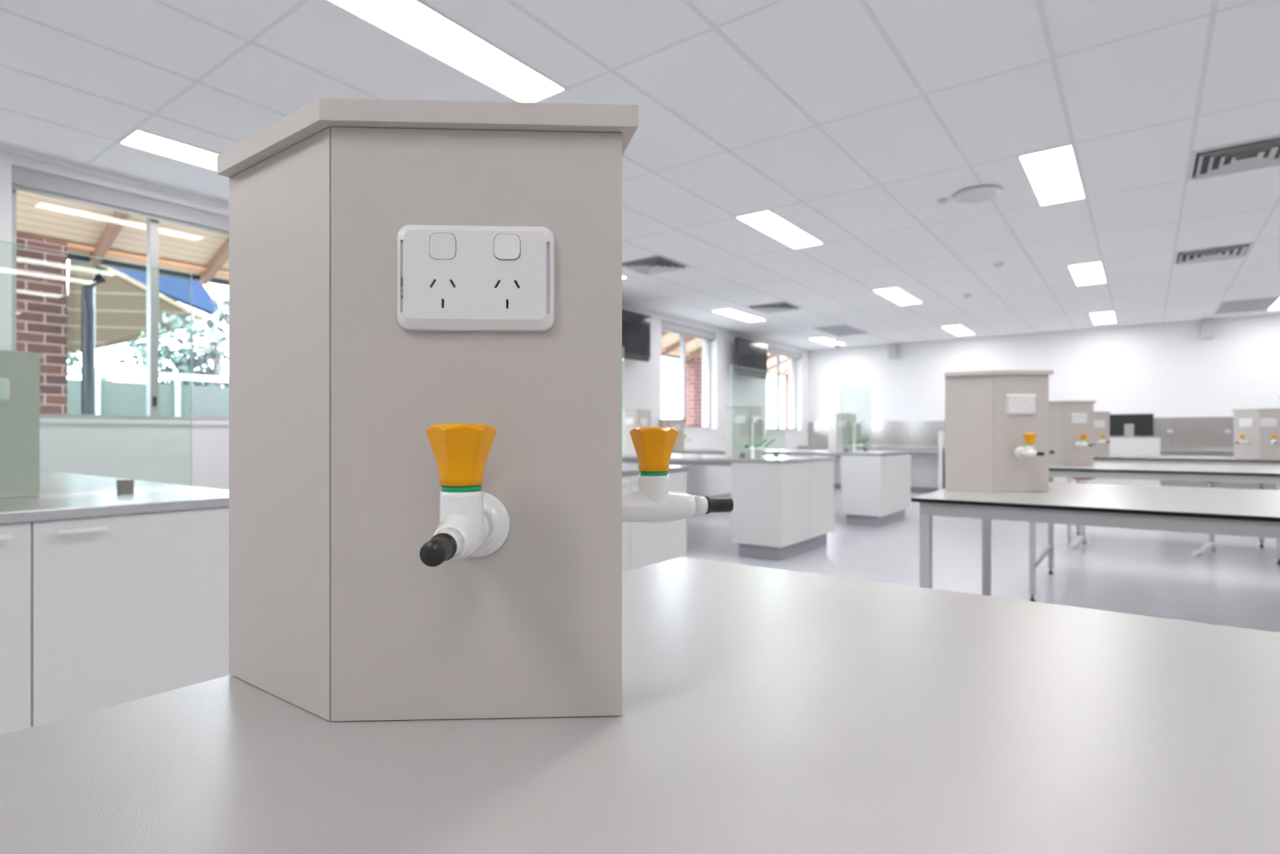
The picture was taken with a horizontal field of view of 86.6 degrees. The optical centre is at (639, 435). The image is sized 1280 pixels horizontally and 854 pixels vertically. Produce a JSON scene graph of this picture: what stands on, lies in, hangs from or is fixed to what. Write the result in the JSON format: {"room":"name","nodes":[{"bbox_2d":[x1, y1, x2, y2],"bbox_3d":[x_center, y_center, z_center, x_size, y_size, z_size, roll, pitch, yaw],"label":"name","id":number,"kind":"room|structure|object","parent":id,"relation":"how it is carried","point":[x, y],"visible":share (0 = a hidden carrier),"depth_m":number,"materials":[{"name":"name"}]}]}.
{"room":"science classroom","nodes":[
{"label":"science classroom","id":0,"kind":"room"},
{"bbox_2d":[0,151,808,496],"bbox_3d":[-2.007,-0.363,7.345,0.280,2.954,19.160,0,0,37],"label":"wall","id":1,"kind":"structure","parent":0,"point":[156,453],"depth_m":5.24,"materials":[{"name":"white paint"}]},
{"bbox_2d":[11,164,229,425],"bbox_3d":[-3.622,-0.913,5.082,0.205,1.665,1.640,0,0,37],"label":"window","id":2,"kind":"structure","parent":1,"relation":"in","point":[25,180],"depth_m":5.00,"materials":[{"name":"metal"}]},
{"bbox_2d":[0,143,810,351],"bbox_3d":[-1.874,-1.823,7.246,0.050,0.035,18.600,0,0,37],"label":"trim","id":3,"kind":"structure","parent":1,"relation":"attached to","point":[3,148],"depth_m":4.93,"materials":[{"name":"white paint"}]},
{"bbox_2d":[622,309,650,361],"bbox_3d":[-0.309,-1.361,9.161,0.280,0.650,1.240,0,0,37],"label":"wall screen","id":4,"kind":"object","parent":1,"relation":"attached to","point":[636,326],"visible":0.39,"depth_m":9.32,"materials":[{"name":"glass"}]},
{"bbox_2d":[661,320,717,431],"bbox_3d":[0.742,-0.913,10.958,0.205,1.665,1.640,0,0,37],"label":"window","id":5,"kind":"structure","parent":1,"relation":"in","point":[684,331],"depth_m":10.99,"materials":[{"name":"metal"}]},
{"bbox_2d":[703,493,731,497],"bbox_3d":[-1.889,1.064,7.258,0.012,0.100,18.600,0,0,37],"label":"baseboard","id":6,"kind":"structure","parent":1,"relation":"attached to","point":[728,495],"depth_m":11.71,"materials":[{"name":"grey plastic"}]},
{"bbox_2d":[735,337,767,379],"bbox_3d":[1.930,-1.359,12.175,0.280,0.655,1.150,0,0,37],"label":"wall screen","id":7,"kind":"object","parent":1,"relation":"attached to","point":[752,354],"visible":0.94,"depth_m":12.05,"materials":[{"name":"glass"}]},
{"bbox_2d":[767,345,801,431],"bbox_3d":[2.865,-0.913,13.816,0.205,1.665,1.640,0,0,37],"label":"window","id":8,"kind":"structure","parent":1,"relation":"in","point":[778,352],"depth_m":13.86,"materials":[{"name":"metal"}]},
{"bbox_2d":[0,0,1279,350],"bbox_3d":[3.103,-1.899,3.550,13.010,0.122,19.160,0,0,37],"label":"ceiling","id":9,"kind":"structure","parent":0,"point":[846,122],"depth_m":3.93,"materials":[{"name":"white tile"}]},
{"bbox_2d":[119,128,219,170],"bbox_3d":[-2.789,-1.835,4.643,0.299,0.009,1.184,0,0,37],"label":"recessed light","id":10,"kind":"object","parent":9,"relation":"in","point":[139,139],"visible":0.41,"depth_m":4.35,"materials":[{"name":"white"}]},
{"bbox_2d":[327,0,565,102],"bbox_3d":[-0.866,-1.835,3.216,0.299,0.009,1.184,0,0,37],"label":"recessed light","id":11,"kind":"object","parent":9,"relation":"in","point":[413,22],"visible":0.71,"depth_m":3.20,"materials":[{"name":"white"}]},
{"bbox_2d":[622,254,691,275],"bbox_3d":[0.137,-1.825,7.329,0.600,0.030,0.600,0,0,37],"label":"ceiling vent","id":12,"kind":"object","parent":9,"relation":"in","point":[657,264],"visible":0.94,"depth_m":7.30,"materials":[{"name":"metal"}]},
{"bbox_2d":[712,308,765,321],"bbox_3d":[1.528,-1.835,10.406,0.299,0.009,1.184,0,0,37],"label":"recessed light","id":13,"kind":"object","parent":9,"relation":"in","point":[728,312],"visible":1,"depth_m":10.38,"materials":[{"name":"white"}]},
{"bbox_2d":[746,301,802,313],"bbox_3d":[1.925,-1.825,9.737,0.600,0.030,0.600,0,0,37],"label":"ceiling vent","id":14,"kind":"object","parent":9,"relation":"in","point":[782,306],"visible":1,"depth_m":9.70,"materials":[{"name":"metal"}]},
{"bbox_2d":[735,209,823,248],"bbox_3d":[1.280,-1.835,6.106,0.299,0.009,1.184,0,0,37],"label":"recessed light","id":15,"kind":"object","parent":9,"relation":"in","point":[767,222],"visible":1,"depth_m":6.04,"materials":[{"name":"white"}]},
{"bbox_2d":[808,337,845,345],"bbox_3d":[3.674,-1.835,13.296,0.299,0.009,1.184,0,0,37],"label":"recessed light","id":16,"kind":"object","parent":9,"relation":"in","point":[822,340],"visible":0.93,"depth_m":13.18,"materials":[{"name":"white"}]},
{"bbox_2d":[832,339,841,347],"bbox_3d":[3.788,-1.760,13.068,0.180,0.160,0.180,0,0,37],"label":"security camera","id":17,"kind":"object","parent":9,"relation":"attached to","point":[837,345],"visible":1,"depth_m":13.03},
{"bbox_2d":[812,324,869,336],"bbox_3d":[3.535,-1.836,11.905,0.600,0.008,1.200,0,0,37],"label":"ceiling vent","id":18,"kind":"object","parent":9,"relation":"in","point":[837,330],"visible":1,"depth_m":11.85,"materials":[{"name":"metal"}]},
{"bbox_2d":[873,287,922,305],"bbox_3d":[3.427,-1.835,8.996,0.299,0.009,1.184,0,0,37],"label":"recessed light","id":19,"kind":"object","parent":9,"relation":"in","point":[896,295],"visible":1,"depth_m":8.94,"materials":[{"name":"white"}]},
{"bbox_2d":[935,197,948,204],"bbox_3d":[2.355,-1.823,5.301,0.090,0.035,0.090,0,0,37],"label":"sensor","id":20,"kind":"object","parent":9,"relation":"attached to","point":[942,200],"visible":1,"depth_m":5.28,"materials":[{"name":"white plastic"}]},
{"bbox_2d":[941,324,974,335],"bbox_3d":[5.573,-1.835,11.886,0.299,0.009,1.184,0,0,37],"label":"recessed light","id":21,"kind":"object","parent":9,"relation":"in","point":[958,330],"visible":1,"depth_m":11.85,"materials":[{"name":"white"}]},
{"bbox_2d":[952,185,1002,203],"bbox_3d":[2.556,-1.820,5.152,0.340,0.040,0.340,0,0,37],"label":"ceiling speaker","id":22,"kind":"object","parent":9,"relation":"attached to","point":[975,194],"visible":1,"depth_m":5.09},
{"bbox_2d":[992,262,1004,267],"bbox_3d":[3.828,-1.820,7.259,0.112,0.040,0.112,0,0,37],"label":"smoke detector","id":23,"kind":"object","parent":9,"relation":"attached to","point":[996,264],"visible":1,"depth_m":7.23,"materials":[{"name":"white plastic"}]},
{"bbox_2d":[1018,144,1084,205],"bbox_3d":[2.962,-1.835,4.856,0.299,0.009,1.184,0,0,37],"label":"recessed light","id":24,"kind":"object","parent":9,"relation":"in","point":[1053,175],"visible":1,"depth_m":4.77,"materials":[{"name":"white"}]},
{"bbox_2d":[1067,261,1106,285],"bbox_3d":[5.109,-1.835,7.747,0.299,0.009,1.184,0,0,37],"label":"recessed light","id":25,"kind":"object","parent":9,"relation":"in","point":[1093,273],"visible":1,"depth_m":7.70,"materials":[{"name":"white"}]},
{"bbox_2d":[1089,311,1116,324],"bbox_3d":[7.255,-1.835,10.637,0.299,0.009,1.184,0,0,37],"label":"recessed light","id":26,"kind":"object","parent":9,"relation":"in","point":[1105,317],"visible":1,"depth_m":10.62,"materials":[{"name":"white"}]},
{"bbox_2d":[1172,241,1254,265],"bbox_3d":[5.779,-1.825,6.875,0.600,0.030,0.600,0,0,37],"label":"ceiling vent","id":27,"kind":"object","parent":9,"relation":"in","point":[1236,251],"visible":1,"depth_m":6.84,"materials":[{"name":"metal"}]},
{"bbox_2d":[1186,134,1279,181],"bbox_3d":[3.990,-1.825,4.467,0.600,0.030,0.600,0,0,37],"label":"ceiling vent","id":28,"kind":"object","parent":9,"relation":"in","point":[1264,152],"visible":1,"depth_m":4.50,"materials":[{"name":"metal"}]},
{"bbox_2d":[1213,296,1279,314],"bbox_3d":[8.586,-1.836,9.649,0.600,0.008,1.200,0,0,37],"label":"ceiling vent","id":29,"kind":"object","parent":9,"relation":"in","point":[1260,304],"visible":1,"depth_m":9.61,"materials":[{"name":"metal"}]},
{"bbox_2d":[1267,297,1279,310],"bbox_3d":[8.949,-1.835,9.379,0.299,0.009,1.184,0,0,37],"label":"recessed light","id":30,"kind":"object","parent":9,"relation":"in","point":[1276,305],"visible":1,"depth_m":9.66,"materials":[{"name":"white"}]},
{"bbox_2d":[686,488,1279,632],"bbox_3d":[3.103,1.174,3.550,13.010,0.120,19.160,0,0,37],"label":"floor","id":31,"kind":"structure","parent":0,"point":[1138,571],"depth_m":5.90,"materials":[{"name":"grey plastic"}]},
{"bbox_2d":[0,506,230,734],"bbox_3d":[-1.930,0.680,2.087,0.532,0.868,1.280,0,0,37],"label":"base cabinet","id":32,"kind":"object","parent":31,"relation":"on","point":[99,612],"visible":0.64,"depth_m":2.09,"materials":[{"name":"laminate"}]},
{"bbox_2d":[0,469,229,524],"bbox_3d":[-3.057,0.252,2.924,3.300,0.075,1.304,0,0,37],"label":"countertop","id":33,"kind":"structure","parent":32,"relation":"on","point":[63,495],"depth_m":2.29,"materials":[{"name":"pale grey laminate"}]},
{"bbox_2d":[0,350,43,497],"bbox_3d":[-2.342,-0.039,2.393,0.363,0.506,0.296,0,0,37],"label":"pedestal","id":34,"kind":"object","parent":33,"relation":"on","point":[20,371],"visible":1,"depth_m":2.36,"materials":[{"name":"beige laminate"}]},
{"bbox_2d":[0,377,9,401],"bbox_3d":[-2.200,-0.156,2.288,0.009,0.078,0.116,0,0,37],"label":"power outlet","id":35,"kind":"object","parent":34,"relation":"attached to","point":[4,382],"depth_m":2.32,"materials":[{"name":"white plastic"}]},
{"bbox_2d":[0,240,191,493],"bbox_3d":[-2.164,-0.219,2.261,0.040,0.866,1.192,0,0,37],"label":"screen","id":36,"kind":"object","parent":33,"relation":"on","point":[122,485],"visible":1,"depth_m":2.63,"materials":[{"name":"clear glass"}]},
{"bbox_2d":[0,556,1279,853],"bbox_3d":[0.999,0.664,-0.235,3.197,0.900,1.200,0,0,37],"label":"lab table","id":37,"kind":"object","parent":31,"relation":"on","point":[766,710],"visible":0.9,"depth_m":0.46,"materials":[{"name":"white laminate"}]},
{"bbox_2d":[217,97,733,720],"bbox_3d":[-0.143,-0.017,0.614,0.354,0.461,0.351,0,0,37],"label":"pedestal","id":38,"kind":"object","parent":37,"relation":"on","point":[428,506],"visible":1,"depth_m":0.51,"materials":[{"name":"beige laminate"}]},
{"bbox_2d":[419,423,510,566],"bbox_3d":[-0.122,0.042,0.455,0.108,0.099,0.122,0,0,37],"label":"tap","id":39,"kind":"object","parent":38,"relation":"on","point":[467,466],"depth_m":0.45,"materials":[{"name":"white plastic"}]},
{"bbox_2d":[397,224,554,331],"bbox_3d":[-0.122,-0.117,0.507,0.116,0.078,0.009,0,0,-3],"label":"power outlet","id":40,"kind":"object","parent":38,"relation":"attached to","point":[451,277],"depth_m":0.50,"materials":[{"name":"white plastic"}]},
{"bbox_2d":[622,426,733,522],"bbox_3d":[0.015,0.042,0.638,0.108,0.099,0.122,0,0,37],"label":"tap","id":41,"kind":"object","parent":38,"relation":"on","point":[654,501],"depth_m":0.62,"materials":[{"name":"white plastic"}]},
{"bbox_2d":[622,471,686,572],"bbox_3d":[-0.246,0.680,4.355,0.532,0.868,1.280,0,0,37],"label":"base cabinet","id":42,"kind":"object","parent":31,"relation":"on","point":[643,544],"visible":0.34,"depth_m":4.40,"materials":[{"name":"laminate"}]},
{"bbox_2d":[622,463,688,475],"bbox_3d":[-1.373,0.252,5.192,3.300,0.075,1.304,0,0,37],"label":"countertop","id":43,"kind":"structure","parent":42,"relation":"on","point":[627,469],"depth_m":4.55,"materials":[{"name":"grey laminate"}]},
{"bbox_2d":[622,346,623,462],"bbox_3d":[-0.479,-0.219,4.529,0.040,0.866,1.192,0,0,37],"label":"screen","id":44,"kind":"object","parent":43,"relation":"on","point":[623,347],"visible":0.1,"depth_m":5.01,"materials":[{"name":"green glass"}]},
{"bbox_2d":[731,459,834,560],"bbox_3d":[1.430,0.680,6.611,0.532,0.868,1.260,0,0,37],"label":"base cabinet","id":45,"kind":"object","parent":31,"relation":"on","point":[780,511],"visible":0.98,"depth_m":6.19,"materials":[{"name":"laminate"}]},
{"bbox_2d":[622,453,835,466],"bbox_3d":[0.302,0.252,7.448,3.300,0.075,1.284,0,0,37],"label":"countertop","id":46,"kind":"structure","parent":45,"relation":"on","point":[717,460],"depth_m":6.56,"materials":[{"name":"silver metal"}]},
{"bbox_2d":[622,408,651,454],"bbox_3d":[-0.095,-0.039,7.743,0.363,0.506,0.296,0,0,37],"label":"pedestal","id":47,"kind":"object","parent":46,"relation":"on","point":[633,418],"visible":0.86,"depth_m":7.60,"materials":[{"name":"beige laminate"}]},
{"bbox_2d":[626,417,634,425],"bbox_3d":[-0.113,-0.156,7.580,0.116,0.078,0.009,0,0,37],"label":"power outlet","id":48,"kind":"object","parent":47,"relation":"attached to","point":[629,421],"depth_m":7.58,"materials":[{"name":"white plastic"}]},
{"bbox_2d":[640,417,647,425],"bbox_3d":[0.048,-0.156,7.638,0.009,0.078,0.116,0,0,37],"label":"power outlet","id":49,"kind":"object","parent":47,"relation":"attached to","point":[643,420],"depth_m":7.63,"materials":[{"name":"white plastic"}]},
{"bbox_2d":[724,405,761,457],"bbox_3d":[1.017,-0.039,6.917,0.363,0.506,0.296,0,0,37],"label":"pedestal","id":50,"kind":"object","parent":46,"relation":"on","point":[742,416],"visible":0.88,"depth_m":6.79,"materials":[{"name":"beige laminate"}]},
{"bbox_2d":[735,415,746,423],"bbox_3d":[0.999,-0.156,6.754,0.116,0.078,0.009,0,0,37],"label":"power outlet","id":51,"kind":"object","parent":50,"relation":"attached to","point":[739,419],"depth_m":6.75,"materials":[{"name":"white plastic"}]},
{"bbox_2d":[752,415,758,423],"bbox_3d":[1.159,-0.156,6.812,0.009,0.078,0.116,0,0,37],"label":"power outlet","id":52,"kind":"object","parent":50,"relation":"attached to","point":[753,416],"depth_m":6.81,"materials":[{"name":"white plastic"}]},
{"bbox_2d":[730,364,785,457],"bbox_3d":[1.196,-0.219,6.785,0.040,0.866,1.172,0,0,37],"label":"screen","id":53,"kind":"object","parent":46,"relation":"on","point":[775,453],"visible":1,"depth_m":6.54,"materials":[{"name":"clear glass"}]},
{"bbox_2d":[744,416,774,457],"bbox_3d":[1.146,0.015,6.500,0.316,0.397,0.061,0,0,-16],"label":"tap","id":54,"kind":"object","parent":46,"relation":"on","point":[753,446],"visible":1,"depth_m":6.48,"materials":[{"name":"white metal"}]},
{"bbox_2d":[749,446,755,457],"bbox_3d":[1.073,0.159,6.477,0.056,0.110,0.056,0,0,37],"label":"tap","id":55,"kind":"object","parent":54,"relation":"on","point":[752,448],"depth_m":6.46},
{"bbox_2d":[797,431,945,489],"bbox_3d":[4.609,0.519,13.625,2.847,1.190,0.612,0,0,37],"label":"bench","id":56,"kind":"object","parent":31,"relation":"on","point":[941,446],"visible":0.52,"depth_m":12.74,"materials":[{"name":"white laminate"},{"name":"grey laminate"}]},
{"bbox_2d":[840,453,910,526],"bbox_3d":[3.117,0.680,8.883,0.532,0.868,1.280,0,0,37],"label":"base cabinet","id":57,"kind":"object","parent":31,"relation":"on","point":[875,490],"visible":0.94,"depth_m":8.44,"materials":[{"name":"laminate"}]},
{"bbox_2d":[671,448,911,457],"bbox_3d":[1.990,0.252,9.720,3.300,0.075,1.304,0,0,37],"label":"countertop","id":58,"kind":"structure","parent":57,"relation":"on","point":[697,451],"depth_m":9.03,"materials":[{"name":"grey laminate"}]},
{"bbox_2d":[659,418,689,449],"bbox_3d":[0.522,-0.017,10.200,0.354,0.461,0.351,0,0,37],"label":"pedestal","id":59,"kind":"object","parent":58,"relation":"on","point":[677,424],"visible":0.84,"depth_m":10.10,"materials":[{"name":"beige laminate"}]},
{"bbox_2d":[672,424,680,430],"bbox_3d":[0.543,-0.117,10.094,0.116,0.078,0.009,0,0,-3],"label":"power outlet","id":60,"kind":"object","parent":59,"relation":"attached to","point":[677,427],"depth_m":10.09,"materials":[{"name":"white plastic"}]},
{"bbox_2d":[761,415,763,447],"bbox_3d":[1.593,-0.039,10.015,0.363,0.506,0.296,0,0,37],"label":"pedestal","id":61,"kind":"object","parent":58,"relation":"on","point":[762,415],"visible":0.05,"depth_m":10.02,"materials":[{"name":"beige laminate"}]},
{"bbox_2d":[826,413,856,451],"bbox_3d":[2.705,-0.039,9.189,0.363,0.506,0.296,0,0,37],"label":"pedestal","id":62,"kind":"object","parent":58,"relation":"on","point":[848,420],"visible":0.92,"depth_m":9.06,"materials":[{"name":"beige laminate"}]},
{"bbox_2d":[838,420,846,426],"bbox_3d":[2.686,-0.156,9.026,0.116,0.078,0.009,0,0,37],"label":"power outlet","id":63,"kind":"object","parent":62,"relation":"attached to","point":[843,423],"depth_m":9.02,"materials":[{"name":"white plastic"}]},
{"bbox_2d":[840,383,871,452],"bbox_3d":[2.883,-0.219,9.057,0.040,0.866,1.192,0,0,37],"label":"screen","id":64,"kind":"object","parent":58,"relation":"on","point":[846,450],"visible":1,"depth_m":8.75,"materials":[{"name":"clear glass"}]},
{"bbox_2d":[848,421,870,452],"bbox_3d":[2.827,0.015,8.764,0.316,0.397,0.061,0,0,-16],"label":"tap","id":65,"kind":"object","parent":58,"relation":"on","point":[855,443],"visible":1,"depth_m":8.74,"materials":[{"name":"white metal"}]},
{"bbox_2d":[1067,477,1094,548],"bbox_3d":[4.387,0.758,6.782,0.396,0.708,0.270,0,0,-33],"label":"stool","id":66,"kind":"object","parent":31,"relation":"on","point":[1082,538],"visible":0.59,"depth_m":6.77,"materials":[{"name":"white plastic"}]},
{"bbox_2d":[911,481,1279,595],"bbox_3d":[2.571,0.664,1.865,3.195,0.900,1.200,0,0,37],"label":"lab table","id":67,"kind":"object","parent":31,"relation":"on","point":[1255,513],"visible":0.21,"depth_m":2.19,"materials":[{"name":"white laminate"}]},
{"bbox_2d":[944,369,1054,491],"bbox_3d":[1.426,-0.017,2.684,0.354,0.461,0.351,0,0,37],"label":"pedestal","id":68,"kind":"object","parent":67,"relation":"on","point":[997,421],"visible":1,"depth_m":2.58,"materials":[{"name":"beige laminate"}]},
{"bbox_2d":[1005,394,1036,414],"bbox_3d":[1.448,-0.117,2.578,0.116,0.078,0.009,0,0,-3],"label":"power outlet","id":69,"kind":"object","parent":68,"relation":"attached to","point":[1015,404],"depth_m":2.57,"materials":[{"name":"white plastic"}]},
{"bbox_2d":[1014,433,1044,459],"bbox_3d":[1.448,0.042,2.525,0.108,0.099,0.122,0,0,37],"label":"tap","id":70,"kind":"object","parent":68,"relation":"on","point":[1024,442],"depth_m":2.54,"materials":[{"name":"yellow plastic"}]},
{"bbox_2d":[1053,436,1159,485],"bbox_3d":[6.736,0.569,9.833,1.250,1.090,0.620,0,0,37],"label":"desk","id":71,"kind":"object","parent":31,"relation":"on","point":[1146,446],"visible":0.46,"depth_m":9.41,"materials":[{"name":"laminate"}]},
{"bbox_2d":[1109,413,1153,436],"bbox_3d":[6.884,-0.139,9.555,0.540,0.325,0.170,0,0,43],"label":"computer monitor","id":72,"kind":"object","parent":71,"relation":"on","point":[1120,424],"visible":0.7,"depth_m":9.52,"materials":[{"name":"plastic"}]},
{"bbox_2d":[1109,436,1159,438],"bbox_3d":[6.640,0.032,9.704,1.250,0.015,0.300,0,0,37],"label":"shelf","id":73,"kind":"object","parent":71,"relation":"attached to","point":[1109,437],"depth_m":9.38,"materials":[{"name":"laminate"}]},
{"bbox_2d":[944,447,1276,489],"bbox_3d":[9.623,0.664,9.913,9.550,0.900,0.592,0,0,37],"label":"bench","id":74,"kind":"object","parent":31,"relation":"on","point":[1163,451],"visible":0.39,"depth_m":10.36,"materials":[{"name":"silver metal"}]},
{"bbox_2d":[1029,462,1279,601],"bbox_3d":[4.223,0.664,4.088,3.195,0.900,1.200,0,0,37],"label":"lab table","id":75,"kind":"object","parent":31,"relation":"on","point":[1198,473],"visible":0.73,"depth_m":4.34,"materials":[{"name":"metal"}]},
{"bbox_2d":[1048,400,1095,465],"bbox_3d":[3.093,-0.017,4.928,0.354,0.461,0.351,0,0,37],"label":"pedestal","id":76,"kind":"object","parent":75,"relation":"on","point":[1070,422],"visible":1,"depth_m":4.83,"materials":[{"name":"beige laminate"}]},
{"bbox_2d":[1070,413,1086,424],"bbox_3d":[3.114,-0.117,4.822,0.116,0.078,0.009,0,0,-3],"label":"power outlet","id":77,"kind":"object","parent":76,"relation":"attached to","point":[1075,418],"depth_m":4.82,"materials":[{"name":"white plastic"}]},
{"bbox_2d":[1075,434,1092,448],"bbox_3d":[3.115,0.042,4.769,0.108,0.099,0.122,0,0,37],"label":"tap","id":78,"kind":"object","parent":76,"relation":"on","point":[1081,440],"depth_m":4.80,"materials":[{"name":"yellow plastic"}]},
{"bbox_2d":[1066,454,1279,564],"bbox_3d":[5.880,0.664,6.320,3.195,0.900,1.200,0,0,37],"label":"lab table","id":79,"kind":"object","parent":31,"relation":"on","point":[1126,459],"visible":0.45,"depth_m":6.33,"materials":[{"name":"white laminate"}]},
{"bbox_2d":[1093,411,1111,456],"bbox_3d":[4.750,-0.017,7.159,0.354,0.461,0.351,0,0,37],"label":"pedestal","id":80,"kind":"object","parent":79,"relation":"on","point":[1100,419],"visible":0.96,"depth_m":7.06,"materials":[{"name":"beige laminate"}]},
{"bbox_2d":[1093,420,1105,427],"bbox_3d":[4.771,-0.117,7.053,0.116,0.078,0.009,0,0,-3],"label":"power outlet","id":81,"kind":"object","parent":80,"relation":"attached to","point":[1097,424],"depth_m":7.05,"materials":[{"name":"white plastic"}]},
{"bbox_2d":[1097,434,1109,444],"bbox_3d":[4.772,0.042,7.001,0.108,0.099,0.122,0,0,37],"label":"tap","id":82,"kind":"object","parent":80,"relation":"on","point":[1101,438],"depth_m":7.05,"materials":[{"name":"white plastic"}]},
{"bbox_2d":[1231,408,1279,458],"bbox_3d":[5.820,-0.017,6.317,0.506,0.461,0.393,0,0,-8],"label":"pedestal","id":83,"kind":"object","parent":79,"relation":"on","point":[1256,432],"visible":1,"depth_m":6.29,"materials":[{"name":"beige laminate"}]},
{"bbox_2d":[1235,434,1248,444],"bbox_3d":[5.634,0.042,6.361,0.108,0.099,0.122,0,0,37],"label":"tap","id":84,"kind":"object","parent":83,"relation":"on","point":[1242,439],"depth_m":6.36,"materials":[{"name":"white plastic"}]},
{"bbox_2d":[1239,418,1253,426],"bbox_3d":[5.685,-0.117,6.375,0.009,0.078,0.116,0,0,-14],"label":"power outlet","id":85,"kind":"object","parent":83,"relation":"attached to","point":[1242,422],"depth_m":6.37,"materials":[{"name":"white plastic"}]},
{"bbox_2d":[1260,417,1277,426],"bbox_3d":[5.765,-0.117,6.228,0.116,0.078,0.009,0,0,37],"label":"power outlet","id":86,"kind":"object","parent":83,"relation":"attached to","point":[1264,422],"depth_m":6.22,"materials":[{"name":"white plastic"}]},
{"bbox_2d":[1269,434,1277,445],"bbox_3d":[5.752,0.042,6.161,0.049,0.099,0.133,0,0,37],"label":"tap","id":87,"kind":"object","parent":83,"relation":"on","point":[1273,437],"depth_m":6.18,"materials":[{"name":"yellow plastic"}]},
{"bbox_2d":[1191,481,1222,555],"bbox_3d":[5.304,0.758,6.356,0.396,0.708,0.270,0,0,-23],"label":"stool","id":88,"kind":"object","parent":31,"relation":"on","point":[1211,544],"visible":0.47,"depth_m":6.34,"materials":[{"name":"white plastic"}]},
{"bbox_2d":[808,313,1279,488],"bbox_3d":[8.732,-0.363,11.128,12.450,2.954,0.280,0,0,37],"label":"wall","id":89,"kind":"structure","parent":0,"point":[1162,370],"depth_m":11.70,"materials":[{"name":"white paint"}]},
{"bbox_2d":[834,483,938,492],"bbox_3d":[8.649,1.064,11.008,12.438,0.100,0.012,0,0,37],"label":"baseboard","id":90,"kind":"structure","parent":89,"relation":"attached to","point":[916,489],"depth_m":13.34,"materials":[{"name":"grey plastic"}]},
{"bbox_2d":[887,345,897,359],"bbox_3d":[5.050,-1.666,13.592,0.150,0.260,0.155,0,0,37],"label":"wall speaker","id":91,"kind":"object","parent":89,"relation":"attached to","point":[891,349],"visible":1,"depth_m":13.53},
{"bbox_2d":[888,345,894,357],"bbox_3d":[5.005,-1.666,13.532,0.130,0.240,0.005,0,0,37],"label":"speaker grille","id":92,"kind":"object","parent":91,"relation":"attached to","point":[891,348],"depth_m":13.53,"materials":[{"name":"plastic"}]},
{"bbox_2d":[808,416,1233,448],"bbox_3d":[8.644,-0.038,11.013,12.436,0.505,0.003,0,0,37],"label":"backsplash","id":93,"kind":"structure","parent":89,"relation":"attached to","point":[1188,433],"depth_m":13.08,"materials":[{"name":"silver metal"}]},
{"bbox_2d":[1202,320,1215,338],"bbox_3d":[8.951,-1.666,10.694,0.150,0.260,0.155,0,0,37],"label":"wall speaker","id":94,"kind":"object","parent":89,"relation":"attached to","point":[1208,326],"visible":1,"depth_m":10.64},
{"label":"outside","id":95,"kind":"structure","parent":0,"visible":0},
{"bbox_3d":[-17.602,1.414,31.756,53.870,0.100,90.000,0,0,37],"label":"floor","id":96,"kind":"structure","parent":95,"visible":0},
{"bbox_2d":[16,234,66,413],"bbox_3d":[-5.267,-0.151,5.680,0.230,3.030,0.700,0,0,37],"label":"brick pillar","id":97,"kind":"structure","parent":96,"relation":"on","point":[41,273],"depth_m":5.77,"materials":[{"name":"brick"}]},
{"bbox_2d":[80,266,106,414],"bbox_3d":[-4.809,-0.061,5.988,0.179,2.850,0.100,0,0,-38],"label":"downpipe","id":98,"kind":"object","parent":96,"relation":"on","point":[88,297],"visible":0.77,"depth_m":5.92,"materials":[{"name":"metal"}]},
{"bbox_2d":[66,349,129,381],"bbox_3d":[-9.000,0.023,10.748,1.716,2.707,1.957,0,0,24],"label":"tree","id":99,"kind":"object","parent":96,"relation":"on","point":[72,359],"visible":0.02,"depth_m":10.26,"materials":[{"name":"green plant"}]},
{"bbox_2d":[66,260,223,354],"bbox_3d":[-12.541,-1.861,14.139,5.003,6.451,6.747,0,0,37],"label":"building","id":100,"kind":"structure","parent":96,"relation":"on","point":[121,301],"depth_m":14.16,"materials":[{"name":"brown wood"}]},
{"bbox_2d":[66,366,229,417],"bbox_3d":[-5.761,0.299,8.327,0.080,2.130,9.500,0,0,37],"label":"railing","id":101,"kind":"object","parent":96,"relation":"on","point":[112,397],"visible":0.1,"depth_m":8.12,"materials":[{"name":"metal"}]},
{"bbox_2d":[106,297,229,387],"bbox_3d":[-6.675,-0.400,10.440,2.102,3.547,2.058,0,0,12],"label":"tree","id":102,"kind":"object","parent":96,"relation":"on","point":[181,363],"visible":0.38,"depth_m":10.08,"materials":[{"name":"green plant"}]},
{"bbox_2d":[204,293,229,386],"bbox_3d":[-7.715,-0.874,13.525,2.711,4.491,2.287,0,0,5],"label":"tree","id":103,"kind":"object","parent":96,"relation":"on","point":[225,296],"visible":0.02,"depth_m":14.09,"materials":[{"name":"green plant"}]},
{"bbox_2d":[685,355,702,426],"bbox_3d":[1.250,-0.151,14.455,0.230,3.030,0.700,0,0,37],"label":"brick pillar","id":104,"kind":"structure","parent":96,"relation":"on","point":[693,366],"depth_m":14.19,"materials":[{"name":"brick"}]},
{"bbox_2d":[16,190,789,376],"bbox_3d":[-1.422,-1.904,9.775,1.660,0.745,30.000,0,0,37],"label":"roof","id":105,"kind":"structure","parent":104,"relation":"on","point":[86,229],"depth_m":6.15,"materials":[{"name":"brown wood"}]},
{"bbox_2d":[785,373,789,428],"bbox_3d":[4.350,-0.151,18.630,0.230,3.030,1.300,0,0,37],"label":"brick pillar","id":106,"kind":"structure","parent":96,"relation":"on","point":[787,375],"depth_m":18.13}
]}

